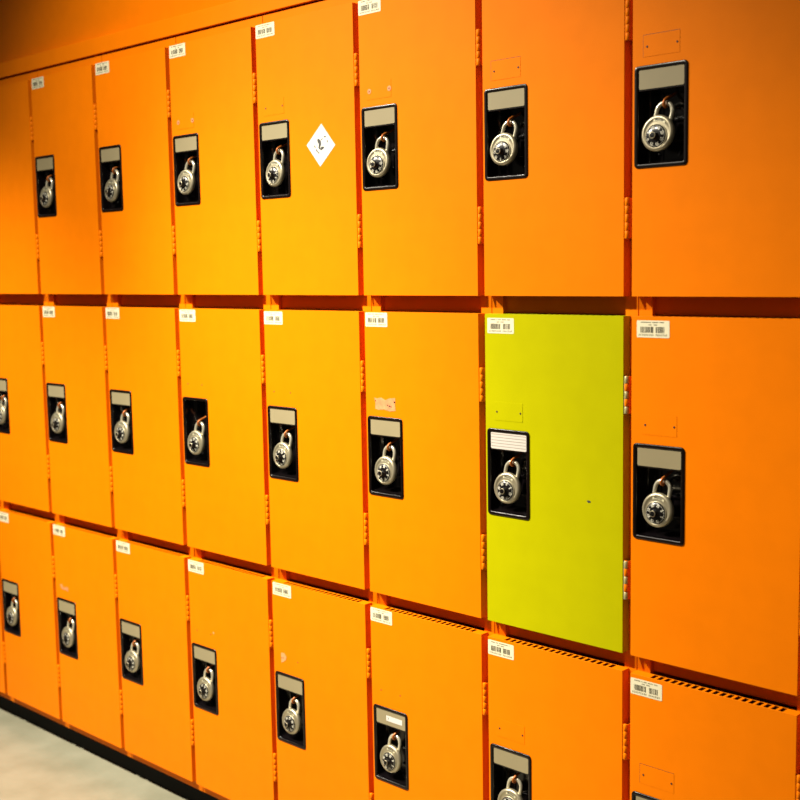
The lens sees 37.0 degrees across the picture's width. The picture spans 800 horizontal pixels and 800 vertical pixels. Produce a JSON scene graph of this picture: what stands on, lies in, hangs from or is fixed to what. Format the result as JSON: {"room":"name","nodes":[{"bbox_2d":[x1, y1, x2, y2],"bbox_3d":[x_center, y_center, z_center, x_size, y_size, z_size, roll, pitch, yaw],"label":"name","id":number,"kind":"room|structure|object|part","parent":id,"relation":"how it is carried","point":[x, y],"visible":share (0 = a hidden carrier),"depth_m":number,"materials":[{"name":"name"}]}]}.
{"room":"locker room","nodes":[
{"label":"locker room","id":0,"kind":"room"},
{"bbox_2d":[0,708,186,799],"bbox_3d":[-1.651,1.216,1.732,9.500,0.100,4.700,5,9,44],"label":"floor","id":1,"kind":"structure","parent":0,"point":[36,763],"depth_m":3.18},
{"bbox_2d":[0,500,14,701],"bbox_3d":[-1.122,0.561,3.733,0.304,0.611,0.422,5,9,44],"label":"locker","id":2,"kind":"object","parent":1,"relation":"on","point":[3,674],"visible":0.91,"depth_m":3.51,"materials":[{"name":"orange metal"}]},
{"bbox_3d":[-1.265,0.580,3.596,0.290,0.553,0.020,5,9,44],"label":"door","id":3,"kind":"part","parent":2,"relation":"part of","materials":[{"name":"orange metal"}]},
{"bbox_2d":[0,501,69,727],"bbox_3d":[-0.902,0.580,3.523,0.304,0.611,0.422,5,9,44],"label":"locker","id":4,"kind":"object","parent":1,"relation":"on","point":[27,560],"visible":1,"depth_m":3.37,"materials":[{"name":"orange metal"}]},
{"bbox_3d":[-1.119,0.540,3.437,0.079,0.031,0.002,5,9,44],"label":"name plate","id":5,"kind":"part","parent":4,"relation":"part of","materials":[{"name":"brown"}]},
{"bbox_2d":[6,599,18,625],"bbox_3d":[-1.121,0.613,3.448,0.056,0.079,0.028,5,8,42],"label":"padlock","id":6,"kind":"object","parent":4,"relation":"in","point":[12,617],"visible":1,"depth_m":3.44,"materials":[{"name":"silver metal"}]},
{"bbox_2d":[0,294,51,511],"bbox_3d":[-0.912,-0.017,3.457,0.304,0.591,0.422,5,9,44],"label":"locker","id":7,"kind":"object","parent":4,"relation":"on","point":[25,480],"visible":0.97,"depth_m":3.29,"materials":[{"name":"orange metal"}]},
{"bbox_3d":[-1.129,-0.043,3.372,0.079,0.031,0.002,5,9,44],"label":"name plate","id":8,"kind":"part","parent":7,"relation":"part of","materials":[{"name":"brown"}]},
{"bbox_2d":[0,397,6,423],"bbox_3d":[-1.132,0.030,3.385,0.056,0.078,0.029,4,8,37],"label":"padlock","id":9,"kind":"object","parent":7,"relation":"in","point":[3,409],"visible":1,"depth_m":3.37,"materials":[{"name":"silver metal"}]},
{"bbox_2d":[0,71,40,293],"bbox_3d":[-0.922,-0.598,3.393,0.304,0.580,0.422,5,9,44],"label":"locker","id":10,"kind":"object","parent":7,"relation":"on","point":[19,240],"visible":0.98,"depth_m":3.20,"materials":[{"name":"orange metal"}]},
{"bbox_2d":[53,515,131,757],"bbox_3d":[-0.681,0.599,3.313,0.304,0.611,0.422,5,9,44],"label":"locker","id":11,"kind":"object","parent":1,"relation":"on","point":[84,551],"visible":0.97,"depth_m":3.16,"materials":[{"name":"orange metal"}]},
{"bbox_3d":[-0.899,0.559,3.226,0.079,0.031,0.002,5,9,44],"label":"name plate","id":12,"kind":"part","parent":11,"relation":"part of","materials":[{"name":"brown metal"}]},
{"bbox_2d":[62,619,74,647],"bbox_3d":[-0.901,0.632,3.238,0.056,0.078,0.029,4,8,36],"label":"padlock","id":13,"kind":"object","parent":11,"relation":"in","point":[68,636],"visible":1,"depth_m":3.23,"materials":[{"name":"silver metal"}]},
{"bbox_2d":[42,294,114,526],"bbox_3d":[-0.692,0.003,3.247,0.304,0.591,0.422,5,9,44],"label":"locker","id":14,"kind":"object","parent":11,"relation":"on","point":[74,325],"visible":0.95,"depth_m":3.09,"materials":[{"name":"orange metal"}]},
{"bbox_3d":[-0.909,-0.024,3.162,0.079,0.031,0.002,5,9,44],"label":"name plate","id":15,"kind":"part","parent":14,"relation":"part of","materials":[{"name":"brown"}]},
{"bbox_2d":[51,404,64,432],"bbox_3d":[-0.911,0.050,3.173,0.056,0.078,0.028,4,8,41],"label":"padlock","id":16,"kind":"object","parent":14,"relation":"in","point":[57,420],"visible":1,"depth_m":3.17,"materials":[{"name":"silver metal"}]},
{"bbox_2d":[31,55,104,293],"bbox_3d":[-0.702,-0.579,3.183,0.304,0.580,0.422,5,9,44],"label":"locker","id":17,"kind":"object","parent":14,"relation":"on","point":[64,108],"visible":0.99,"depth_m":3.03,"materials":[{"name":"orange metal"}]},
{"bbox_3d":[-0.919,-0.612,3.098,0.079,0.031,0.002,5,9,44],"label":"name plate","id":18,"kind":"part","parent":17,"relation":"part of","materials":[{"name":"brown"}]},
{"bbox_2d":[40,177,53,207],"bbox_3d":[-0.921,-0.539,3.109,0.056,0.078,0.029,3,8,35],"label":"padlock","id":19,"kind":"object","parent":17,"relation":"in","point":[46,196],"visible":1,"depth_m":3.10,"materials":[{"name":"silver metal"}]},
{"bbox_2d":[116,530,203,791],"bbox_3d":[-0.461,0.619,3.103,0.304,0.611,0.422,5,9,44],"label":"locker","id":20,"kind":"object","parent":1,"relation":"on","point":[152,573],"visible":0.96,"depth_m":2.95,"materials":[{"name":"orange metal"}]},
{"bbox_3d":[-0.679,0.578,3.016,0.079,0.031,0.002,5,9,44],"label":"name plate","id":21,"kind":"part","parent":20,"relation":"part of","materials":[{"name":"brown"}]},
{"bbox_2d":[125,642,139,672],"bbox_3d":[-0.680,0.652,3.026,0.056,0.079,0.028,4,8,40],"label":"padlock","id":22,"kind":"object","parent":20,"relation":"in","point":[132,659],"visible":1,"depth_m":3.02,"materials":[{"name":"silver metal"}]},
{"bbox_2d":[105,294,186,544],"bbox_3d":[-0.472,0.022,3.037,0.304,0.591,0.422,5,9,44],"label":"locker","id":23,"kind":"object","parent":20,"relation":"on","point":[142,330],"visible":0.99,"depth_m":2.88,"materials":[{"name":"orange metal"}]},
{"bbox_3d":[-0.689,-0.004,2.952,0.079,0.031,0.002,5,9,44],"label":"name plate","id":24,"kind":"part","parent":23,"relation":"part of","materials":[{"name":"brown"}]},
{"bbox_2d":[114,412,129,442],"bbox_3d":[-0.691,0.069,2.963,0.056,0.078,0.028,4,8,40],"label":"padlock","id":25,"kind":"object","parent":23,"relation":"in","point":[122,429],"visible":1,"depth_m":2.96,"materials":[{"name":"silver metal"}]},
{"bbox_2d":[95,37,177,294],"bbox_3d":[-0.482,-0.559,2.973,0.304,0.580,0.422,5,9,44],"label":"locker","id":26,"kind":"object","parent":23,"relation":"on","point":[134,123],"visible":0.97,"depth_m":2.82,"materials":[{"name":"orange metal"}]},
{"bbox_3d":[-0.699,-0.593,2.887,0.079,0.031,0.002,5,9,44],"label":"name plate","id":27,"kind":"part","parent":26,"relation":"part of","materials":[{"name":"brown"}]},
{"bbox_2d":[105,169,119,201],"bbox_3d":[-0.701,-0.520,2.898,0.056,0.079,0.028,5,9,42],"label":"padlock","id":28,"kind":"object","parent":26,"relation":"in","point":[112,188],"visible":1,"depth_m":2.89,"materials":[{"name":"silver metal"}]},
{"bbox_2d":[188,548,278,799],"bbox_3d":[-0.241,0.638,2.893,0.304,0.611,0.422,5,9,44],"label":"locker","id":29,"kind":"object","parent":1,"relation":"on","point":[230,598],"visible":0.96,"depth_m":2.74,"materials":[{"name":"orange metal"}]},
{"bbox_3d":[-0.459,0.598,2.806,0.079,0.031,0.002,5,9,44],"label":"name plate","id":30,"kind":"part","parent":29,"relation":"part of","materials":[{"name":"brown"}]},
{"bbox_2d":[197,668,213,700],"bbox_3d":[-0.461,0.671,2.817,0.056,0.078,0.028,4,8,41],"label":"padlock","id":31,"kind":"object","parent":29,"relation":"in","point":[205,687],"visible":1,"depth_m":2.81,"materials":[{"name":"silver metal"}]},
{"bbox_2d":[179,295,270,565],"bbox_3d":[-0.251,0.041,2.827,0.304,0.591,0.422,5,9,44],"label":"locker","id":32,"kind":"object","parent":29,"relation":"on","point":[222,337],"visible":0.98,"depth_m":2.67,"materials":[{"name":"orange metal"}]},
{"bbox_2d":[187,421,204,454],"bbox_3d":[-0.472,0.088,2.754,0.056,0.078,0.028,4,8,39],"label":"padlock","id":33,"kind":"object","parent":32,"relation":"in","point":[196,440],"visible":1,"depth_m":2.75,"materials":[{"name":"silver metal"}]},
{"bbox_2d":[169,15,262,294],"bbox_3d":[-0.262,-0.540,2.763,0.304,0.580,0.422,5,9,44],"label":"locker","id":34,"kind":"object","parent":32,"relation":"on","point":[214,101],"visible":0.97,"depth_m":2.60,"materials":[{"name":"orange metal"}]},
{"bbox_3d":[-0.480,-0.623,2.671,0.064,0.033,0.001,5,9,44],"label":"blanking plate","id":35,"kind":"part","parent":34,"relation":"part of","materials":[{"name":"orange metal"}]},
{"bbox_3d":[-0.479,-0.574,2.677,0.079,0.031,0.002,5,9,44],"label":"name plate","id":36,"kind":"part","parent":34,"relation":"part of","materials":[{"name":"brown"}]},
{"bbox_2d":[177,160,195,194],"bbox_3d":[-0.483,-0.501,2.690,0.056,0.078,0.028,4,8,38],"label":"padlock","id":37,"kind":"object","parent":34,"relation":"in","point":[186,181],"visible":1,"depth_m":2.68,"materials":[{"name":"silver metal"}]},
{"bbox_2d":[272,569,377,799],"bbox_3d":[-0.021,0.657,2.683,0.304,0.611,0.422,5,9,44],"label":"locker","id":38,"kind":"object","parent":1,"relation":"on","point":[322,628],"visible":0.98,"depth_m":2.52,"materials":[{"name":"orange metal"}]},
{"bbox_3d":[-0.238,0.617,2.596,0.079,0.031,0.002,5,9,44],"label":"name plate","id":39,"kind":"part","parent":38,"relation":"part of","materials":[{"name":"brown"}]},
{"bbox_2d":[282,698,300,734],"bbox_3d":[-0.239,0.690,2.606,0.056,0.079,0.028,5,8,42],"label":"padlock","id":40,"kind":"object","parent":38,"relation":"in","point":[291,720],"visible":1,"depth_m":2.60,"materials":[{"name":"silver metal"}]},
{"bbox_3d":[-0.245,0.706,2.601,0.008,0.014,0.013,-1,-31,-47],"label":"knob","id":41,"kind":"part","parent":40,"relation":"part of","materials":[{"name":"black plastic"}]},
{"bbox_2d":[264,295,371,589],"bbox_3d":[-0.031,0.060,2.617,0.304,0.591,0.422,5,9,44],"label":"locker","id":42,"kind":"object","parent":38,"relation":"on","point":[315,344],"visible":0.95,"depth_m":2.46,"materials":[{"name":"orange metal"}]},
{"bbox_3d":[-0.248,0.034,2.532,0.079,0.031,0.002,5,9,44],"label":"name plate","id":43,"kind":"part","parent":42,"relation":"part of","materials":[{"name":"brown"}]},
{"bbox_2d":[273,432,292,468],"bbox_3d":[-0.252,0.107,2.544,0.056,0.078,0.028,4,8,40],"label":"padlock","id":44,"kind":"object","parent":42,"relation":"in","point":[282,454],"visible":1,"depth_m":2.54,"materials":[{"name":"silver metal"}]},
{"bbox_3d":[-0.259,0.123,2.540,0.013,0.014,0.009,-20,-13,42],"label":"knob","id":45,"kind":"part","parent":44,"relation":"part of","materials":[{"name":"silver metal"}]},
{"bbox_2d":[255,0,363,294],"bbox_3d":[-0.041,-0.521,2.553,0.304,0.580,0.422,5,9,44],"label":"locker","id":46,"kind":"object","parent":42,"relation":"on","point":[308,78],"visible":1,"depth_m":2.40,"materials":[{"name":"orange metal"}]},
{"bbox_3d":[-0.260,-0.604,2.462,0.064,0.033,0.001,5,9,44],"label":"blanking plate","id":47,"kind":"part","parent":46,"relation":"part of","materials":[{"name":"orange metal"}]},
{"bbox_3d":[-0.259,-0.554,2.467,0.079,0.031,0.002,5,9,44],"label":"name plate","id":48,"kind":"part","parent":46,"relation":"part of","materials":[{"name":"brown"}]},
{"bbox_2d":[266,149,284,186],"bbox_3d":[-0.261,-0.481,2.479,0.056,0.078,0.029,4,8,36],"label":"padlock","id":49,"kind":"object","parent":46,"relation":"in","point":[275,171],"visible":1,"depth_m":2.47,"materials":[{"name":"silver metal"}]},
{"bbox_3d":[-0.268,-0.466,2.475,0.009,0.013,0.014,-1,-15,-44],"label":"knob","id":50,"kind":"part","parent":49,"relation":"part of","materials":[{"name":"black plastic"}]},
{"bbox_2d":[370,593,494,799],"bbox_3d":[0.200,0.676,2.473,0.304,0.611,0.422,5,9,44],"label":"locker","id":51,"kind":"object","parent":1,"relation":"on","point":[430,663],"visible":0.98,"depth_m":2.31,"materials":[{"name":"orange metal"}]},
{"bbox_3d":[-0.018,0.636,2.386,0.079,0.031,0.002,5,9,44],"label":"name plate","id":52,"kind":"part","parent":51,"relation":"part of","materials":[{"name":"brown metal"}]},
{"bbox_2d":[380,734,401,772],"bbox_3d":[-0.020,0.709,2.397,0.056,0.078,0.028,5,8,41],"label":"padlock","id":53,"kind":"object","parent":51,"relation":"in","point":[390,755],"visible":1,"depth_m":2.39,"materials":[{"name":"silver metal"}]},
{"bbox_3d":[-0.027,0.725,2.392,0.014,0.013,0.008,-25,-16,40],"label":"knob","id":54,"kind":"part","parent":53,"relation":"part of","materials":[{"name":"black plastic"}]},
{"bbox_3d":[0.018,0.714,2.398,0.026,0.038,0.013,5,9,44],"label":"latch lever","id":55,"kind":"part","parent":51,"relation":"part of","materials":[{"name":"black plastic"}]},
{"bbox_2d":[364,295,491,617],"bbox_3d":[0.189,0.080,2.407,0.304,0.591,0.422,5,9,44],"label":"locker","id":56,"kind":"object","parent":51,"relation":"on","point":[425,355],"visible":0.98,"depth_m":2.25,"materials":[{"name":"orange metal"}]},
{"bbox_3d":[-0.028,0.054,2.322,0.079,0.031,0.002,5,9,44],"label":"name plate","id":57,"kind":"part","parent":56,"relation":"part of","materials":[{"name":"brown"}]},
{"bbox_2d":[375,445,396,484],"bbox_3d":[-0.030,0.127,2.333,0.056,0.079,0.028,5,8,42],"label":"padlock","id":58,"kind":"object","parent":56,"relation":"in","point":[385,466],"visible":1,"depth_m":2.33,"materials":[{"name":"silver metal"}]},
{"bbox_3d":[-0.037,0.143,2.328,0.008,0.013,0.014,-1,-29,-46],"label":"knob","id":59,"kind":"part","parent":58,"relation":"part of","materials":[{"name":"black plastic"}]},
{"bbox_3d":[0.008,0.131,2.334,0.026,0.038,0.013,5,9,44],"label":"latch lever","id":60,"kind":"part","parent":56,"relation":"part of","materials":[{"name":"black plastic"}]},
{"bbox_2d":[358,0,484,295],"bbox_3d":[0.179,-0.501,2.343,0.304,0.580,0.422,5,9,44],"label":"locker","id":61,"kind":"object","parent":56,"relation":"on","point":[421,72],"visible":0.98,"depth_m":2.19,"materials":[{"name":"orange metal"}]},
{"bbox_2d":[367,136,390,177],"bbox_3d":[-0.043,-0.462,2.270,0.056,0.079,0.028,4,8,40],"label":"padlock","id":62,"kind":"object","parent":61,"relation":"in","point":[378,160],"visible":1,"depth_m":2.26,"materials":[{"name":"silver metal"}]},
{"bbox_3d":[-0.049,-0.446,2.265,0.013,0.014,0.009,-10,-6,40],"label":"knob","id":63,"kind":"part","parent":62,"relation":"part of","materials":[{"name":"silver metal"}]},
{"bbox_3d":[-0.040,-0.585,2.251,0.064,0.033,0.001,5,9,44],"label":"blanking plate","id":64,"kind":"part","parent":61,"relation":"part of","materials":[{"name":"orange metal"}]},
{"bbox_3d":[-0.038,-0.535,2.257,0.079,0.031,0.002,5,9,44],"label":"name plate","id":65,"kind":"part","parent":61,"relation":"part of","materials":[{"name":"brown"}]},
{"bbox_2d":[488,622,637,799],"bbox_3d":[0.420,0.696,2.262,0.304,0.611,0.422,5,9,44],"label":"locker","id":66,"kind":"object","parent":1,"relation":"on","point":[559,708],"visible":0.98,"depth_m":2.10,"materials":[{"name":"orange metal"}]},
{"bbox_2d":[498,776,522,799],"bbox_3d":[0.201,0.729,2.186,0.056,0.079,0.028,4,8,40],"label":"padlock","id":67,"kind":"object","parent":66,"relation":"in","point":[508,793],"visible":1,"depth_m":2.18,"materials":[{"name":"silver metal"}]},
{"bbox_3d":[0.202,0.655,2.176,0.079,0.031,0.002,5,9,44],"label":"name plate","id":68,"kind":"part","parent":66,"relation":"part of","materials":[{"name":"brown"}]},
{"bbox_3d":[0.200,0.601,2.170,0.064,0.033,0.001,5,9,44],"label":"blanking plate","id":69,"kind":"part","parent":66,"relation":"part of","materials":[{"name":"orange metal"}]},
{"bbox_3d":[0.239,0.733,2.188,0.026,0.038,0.013,5,9,44],"label":"latch lever","id":70,"kind":"part","parent":66,"relation":"part of","materials":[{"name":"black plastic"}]},
{"bbox_2d":[485,296,638,652],"bbox_3d":[0.409,0.099,2.197,0.304,0.591,0.422,5,9,44],"label":"locker","id":71,"kind":"object","parent":66,"relation":"on","point":[558,369],"visible":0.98,"depth_m":2.04,"materials":[{"name":"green metal"}]},
{"bbox_2d":[494,460,520,503],"bbox_3d":[0.189,0.146,2.123,0.056,0.078,0.028,4,8,40],"label":"padlock","id":72,"kind":"object","parent":71,"relation":"in","point":[507,486],"visible":1,"depth_m":2.12,"materials":[{"name":"silver metal"}]},
{"bbox_3d":[0.183,0.162,2.118,0.013,0.014,0.009,26,17,38],"label":"knob","id":73,"kind":"part","parent":72,"relation":"part of","materials":[{"name":"black plastic"}]},
{"bbox_3d":[0.192,0.073,2.112,0.079,0.031,0.002,5,9,44],"label":"name plate","id":74,"kind":"part","parent":71,"relation":"part of","materials":[{"name":"beige paper"}]},
{"bbox_3d":[0.190,0.021,2.106,0.064,0.033,0.001,5,9,44],"label":"blanking plate","id":75,"kind":"part","parent":71,"relation":"part of","materials":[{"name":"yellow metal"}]},
{"bbox_3d":[0.229,0.150,2.124,0.026,0.038,0.013,5,9,44],"label":"latch lever","id":76,"kind":"part","parent":71,"relation":"part of","materials":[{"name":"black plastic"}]},
{"bbox_2d":[482,0,632,295],"bbox_3d":[0.399,-0.482,2.133,0.304,0.580,0.422,5,9,44],"label":"locker","id":77,"kind":"object","parent":71,"relation":"on","point":[558,216],"visible":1,"depth_m":1.98,"materials":[{"name":"orange metal"}]},
{"bbox_2d":[490,120,517,165],"bbox_3d":[0.177,-0.443,2.060,0.056,0.078,0.028,4,8,39],"label":"padlock","id":78,"kind":"object","parent":77,"relation":"in","point":[504,147],"visible":1,"depth_m":2.05,"materials":[{"name":"silver metal"}]},
{"bbox_3d":[0.170,-0.428,2.055,0.009,0.013,0.014,-1,49,-48],"label":"knob","id":79,"kind":"part","parent":78,"relation":"part of","materials":[{"name":"black plastic"}]},
{"bbox_3d":[0.182,-0.516,2.047,0.079,0.031,0.002,5,9,44],"label":"name plate","id":80,"kind":"part","parent":77,"relation":"part of","materials":[{"name":"brown"}]},
{"bbox_3d":[0.180,-0.566,2.042,0.065,0.034,0.001,5,9,44],"label":"blanking plate","id":81,"kind":"part","parent":77,"relation":"part of","materials":[{"name":"orange metal"}]},
{"bbox_3d":[0.218,-0.439,2.059,0.026,0.038,0.013,5,9,44],"label":"latch lever","id":82,"kind":"part","parent":77,"relation":"part of","materials":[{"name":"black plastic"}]},
{"bbox_2d":[630,657,799,799],"bbox_3d":[0.640,0.715,2.052,0.304,0.611,0.422,5,9,44],"label":"locker","id":83,"kind":"object","parent":1,"relation":"on","point":[694,735],"visible":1,"depth_m":1.90,"materials":[{"name":"orange metal"}]},
{"bbox_3d":[0.422,0.675,1.966,0.079,0.031,0.002,5,9,44],"label":"name plate","id":84,"kind":"part","parent":83,"relation":"part of","materials":[{"name":"brown"}]},
{"bbox_3d":[0.420,0.620,1.960,0.065,0.034,0.001,5,9,44],"label":"blanking plate","id":85,"kind":"part","parent":83,"relation":"part of","materials":[{"name":"orange metal"}]},
{"bbox_2d":[630,296,799,695],"bbox_3d":[0.630,0.118,1.987,0.304,0.591,0.422,5,9,44],"label":"locker","id":86,"kind":"object","parent":83,"relation":"on","point":[715,389],"visible":0.98,"depth_m":1.83,"materials":[{"name":"orange metal"}]},
{"bbox_2d":[642,479,673,527],"bbox_3d":[0.411,0.166,1.912,0.056,0.079,0.028,5,8,42],"label":"padlock","id":87,"kind":"object","parent":86,"relation":"in","point":[657,507],"visible":1,"depth_m":1.91,"materials":[{"name":"silver metal"}]},
{"bbox_3d":[0.404,0.181,1.907,0.009,0.013,0.014,-1,-20,-47],"label":"knob","id":88,"kind":"part","parent":87,"relation":"part of","materials":[{"name":"black plastic"}]},
{"bbox_3d":[0.412,0.092,1.902,0.079,0.031,0.002,5,9,44],"label":"name plate","id":89,"kind":"part","parent":86,"relation":"part of","materials":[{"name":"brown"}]},
{"bbox_3d":[0.411,0.040,1.896,0.064,0.033,0.001,5,9,44],"label":"blanking plate","id":90,"kind":"part","parent":86,"relation":"part of","materials":[{"name":"orange metal"}]},
{"bbox_3d":[0.449,0.170,1.914,0.026,0.038,0.013,5,9,44],"label":"latch lever","id":91,"kind":"part","parent":86,"relation":"part of","materials":[{"name":"black plastic"}]},
{"bbox_2d":[632,0,799,296],"bbox_3d":[0.620,-0.463,1.923,0.304,0.580,0.422,5,9,44],"label":"locker","id":92,"kind":"object","parent":86,"relation":"on","point":[716,211],"visible":1,"depth_m":1.78,"materials":[{"name":"orange metal"}]},
{"bbox_2d":[642,100,674,151],"bbox_3d":[0.398,-0.424,1.849,0.056,0.078,0.028,4,8,39],"label":"padlock","id":93,"kind":"object","parent":92,"relation":"in","point":[658,132],"visible":1,"depth_m":1.84,"materials":[{"name":"silver metal"}]},
{"bbox_3d":[0.391,-0.408,1.845,0.014,0.013,0.008,-22,-14,41],"label":"knob","id":94,"kind":"part","parent":93,"relation":"part of","materials":[{"name":"black plastic"}]},
{"bbox_3d":[0.402,-0.497,1.837,0.079,0.031,0.002,5,9,44],"label":"name plate","id":95,"kind":"part","parent":92,"relation":"part of","materials":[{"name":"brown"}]},
{"bbox_3d":[0.400,-0.546,1.831,0.065,0.034,0.001,5,9,44],"label":"blanking plate","id":96,"kind":"part","parent":92,"relation":"part of","materials":[{"name":"orange metal"}]},
{"bbox_3d":[0.439,-0.419,1.849,0.026,0.038,0.013,5,9,44],"label":"latch lever","id":97,"kind":"part","parent":92,"relation":"part of","materials":[{"name":"black plastic"}]},
{"bbox_2d":[0,0,236,62],"bbox_3d":[-0.346,-0.376,2.954,9.500,2.750,0.455,5,9,44],"label":"wall","id":98,"kind":"structure","parent":0,"point":[27,27],"depth_m":3.04,"materials":[{"name":"orange paint"}]},
{"bbox_2d":[0,696,218,799],"bbox_3d":[-0.444,0.979,2.931,3.660,0.066,0.020,5,9,44],"label":"baseboard","id":99,"kind":"structure","parent":98,"relation":"attached to","point":[180,788],"depth_m":3.25,"materials":[{"name":"black rubber"}]},
{"bbox_2d":[0,0,322,79],"bbox_3d":[-0.501,-0.844,2.704,3.660,0.038,0.030,5,9,44],"label":"trim","id":100,"kind":"structure","parent":98,"relation":"attached to","point":[238,10],"depth_m":2.75,"materials":[{"name":"orange metal"}]}
]}

